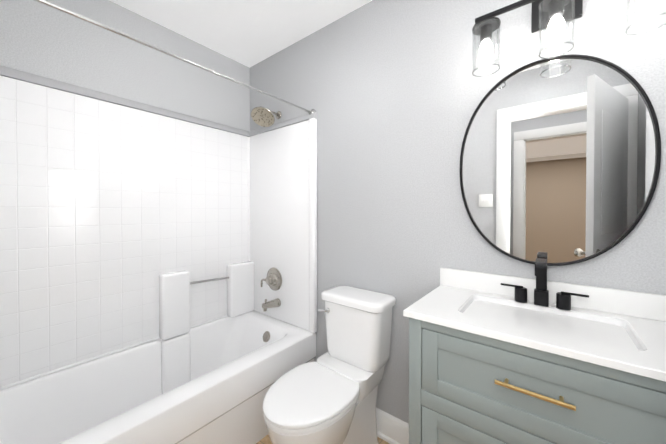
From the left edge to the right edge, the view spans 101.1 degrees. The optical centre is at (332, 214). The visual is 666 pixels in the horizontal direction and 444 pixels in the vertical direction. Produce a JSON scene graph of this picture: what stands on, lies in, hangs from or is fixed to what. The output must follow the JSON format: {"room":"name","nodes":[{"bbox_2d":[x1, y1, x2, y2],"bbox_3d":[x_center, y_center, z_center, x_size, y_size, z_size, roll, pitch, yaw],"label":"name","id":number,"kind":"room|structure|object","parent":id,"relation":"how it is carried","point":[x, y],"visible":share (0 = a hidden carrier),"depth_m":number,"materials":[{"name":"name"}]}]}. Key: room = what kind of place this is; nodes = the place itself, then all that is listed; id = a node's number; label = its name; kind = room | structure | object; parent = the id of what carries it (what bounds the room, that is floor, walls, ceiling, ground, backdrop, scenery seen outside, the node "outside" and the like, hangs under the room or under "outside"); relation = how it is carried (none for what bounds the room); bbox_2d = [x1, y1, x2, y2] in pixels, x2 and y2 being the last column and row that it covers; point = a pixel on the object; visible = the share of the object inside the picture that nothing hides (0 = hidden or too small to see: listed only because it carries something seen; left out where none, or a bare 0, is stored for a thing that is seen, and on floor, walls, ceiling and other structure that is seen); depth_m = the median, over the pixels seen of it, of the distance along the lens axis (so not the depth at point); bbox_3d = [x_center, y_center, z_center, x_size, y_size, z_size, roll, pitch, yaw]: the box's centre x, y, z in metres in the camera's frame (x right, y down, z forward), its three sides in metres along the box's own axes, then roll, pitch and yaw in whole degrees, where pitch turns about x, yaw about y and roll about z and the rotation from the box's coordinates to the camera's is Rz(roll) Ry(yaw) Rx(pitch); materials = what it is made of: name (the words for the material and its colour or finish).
{"room":"bathroom","nodes":[
{"label":"bathroom","id":0,"kind":"room"},
{"bbox_2d":[0,0,249,131],"bbox_3d":[-1.250,0.011,1.673,0.120,2.440,1.650,0,1,38],"label":"wall","id":1,"kind":"structure","parent":0,"point":[39,39],"depth_m":1.59,"materials":[{"name":"grey paint"}]},
{"bbox_2d":[0,75,316,389],"bbox_3d":[-0.868,0.081,1.448,0.754,1.412,1.524,0,1,38],"label":"shower surround","id":2,"kind":"object","parent":1,"relation":"attached to","point":[122,227],"visible":1,"depth_m":1.62,"materials":[{"name":"tile"}]},
{"bbox_2d":[261,267,281,290],"bbox_3d":[-0.460,0.484,2.020,0.172,0.172,0.073,0,1,38],"label":"tub valve","id":3,"kind":"object","parent":2,"relation":"attached to","point":[273,279],"visible":1,"depth_m":2.01,"materials":[{"name":"silver metal"}]},
{"bbox_2d":[262,298,280,310],"bbox_3d":[-0.448,0.641,1.972,0.062,0.085,0.136,0,1,38],"label":"tub spout","id":4,"kind":"object","parent":2,"relation":"attached to","point":[276,302],"visible":1,"depth_m":1.96,"materials":[{"name":"silver metal"}]},
{"bbox_2d":[0,65,316,136],"bbox_3d":[-0.872,-0.651,1.444,0.750,0.050,1.530,0,1,38],"label":"trim","id":5,"kind":"structure","parent":1,"relation":"attached to","point":[39,80],"depth_m":1.61,"materials":[{"name":"grey paint"}]},
{"bbox_2d":[110,0,371,67],"bbox_3d":[-0.209,-1.231,0.913,2.680,0.060,1.770,0,1,38],"label":"ceiling","id":6,"kind":"structure","parent":0,"point":[249,33],"depth_m":1.70,"materials":[{"name":"white paint"}]},
{"bbox_2d":[256,435,389,443],"bbox_3d":[-0.209,1.269,0.940,2.680,0.060,1.770,0,1,38],"label":"floor","id":7,"kind":"structure","parent":0,"point":[265,439],"depth_m":1.49,"materials":[{"name":"beige tile"}]},
{"bbox_2d":[0,310,315,443],"bbox_3d":[-0.873,1.011,1.462,0.742,0.445,1.524,0,1,38],"label":"bathtub","id":8,"kind":"object","parent":7,"relation":"on","point":[212,382],"visible":0.9,"depth_m":1.43,"materials":[{"name":"white ceramic"}]},
{"bbox_2d":[263,285,395,443],"bbox_3d":[-0.018,0.832,1.310,0.406,0.806,0.675,0,1,38],"label":"toilet","id":9,"kind":"object","parent":7,"relation":"on","point":[329,396],"visible":1,"depth_m":1.32,"materials":[{"name":"white ceramic"}]},
{"bbox_2d":[403,267,665,443],"bbox_3d":[0.679,0.750,0.912,0.760,0.978,0.458,0,1,38],"label":"bathroom vanity","id":10,"kind":"object","parent":7,"relation":"on","point":[492,360],"visible":1,"depth_m":0.83,"materials":[{"name":"grey paint"}]},
{"bbox_2d":[500,258,588,309],"bbox_3d":[0.752,0.253,0.990,0.264,0.176,0.147,0,1,38],"label":"vanity faucet","id":11,"kind":"object","parent":10,"relation":"on","point":[541,296],"visible":1,"depth_m":1.01,"materials":[{"name":"black metal"}]},
{"bbox_2d":[250,0,665,423],"bbox_3d":[0.303,0.012,1.573,2.680,2.440,0.120,0,1,38],"label":"wall","id":12,"kind":"structure","parent":0,"point":[392,93],"depth_m":1.41,"materials":[{"name":"grey paint"}]},
{"bbox_2d":[34,0,315,114],"bbox_3d":[-0.608,-0.669,1.235,0.054,0.054,1.527,0,1,38],"label":"shower curtain rod","id":13,"kind":"object","parent":12,"relation":"attached to","point":[90,21],"visible":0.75,"depth_m":1.09,"materials":[{"name":"grey metal"}]},
{"bbox_2d":[251,107,280,126],"bbox_3d":[-0.470,-0.702,1.958,0.162,0.135,0.221,0,1,38],"label":"shower head","id":14,"kind":"object","parent":12,"relation":"attached to","point":[263,116],"visible":1,"depth_m":1.93},
{"bbox_2d":[376,408,408,443],"bbox_3d":[0.210,1.164,1.565,0.806,0.136,0.028,0,1,38],"label":"baseboard","id":15,"kind":"structure","parent":12,"relation":"attached to","point":[391,429],"depth_m":1.48,"materials":[{"name":"white wood"}]},
{"bbox_2d":[460,54,660,265],"bbox_3d":[0.816,-0.200,1.066,0.598,0.794,0.033,0,1,38],"label":"oval mirror","id":16,"kind":"object","parent":12,"relation":"attached to","point":[560,159],"visible":1,"depth_m":1.03,"materials":[{"name":"black metal"}]},
{"bbox_2d":[472,0,665,76],"bbox_3d":[0.804,-0.730,0.987,0.536,0.314,0.164,0,1,38],"label":"sconce","id":17,"kind":"object","parent":12,"relation":"attached to","point":[553,16],"visible":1,"depth_m":1.00,"materials":[{"name":"clear glass"}]}
]}

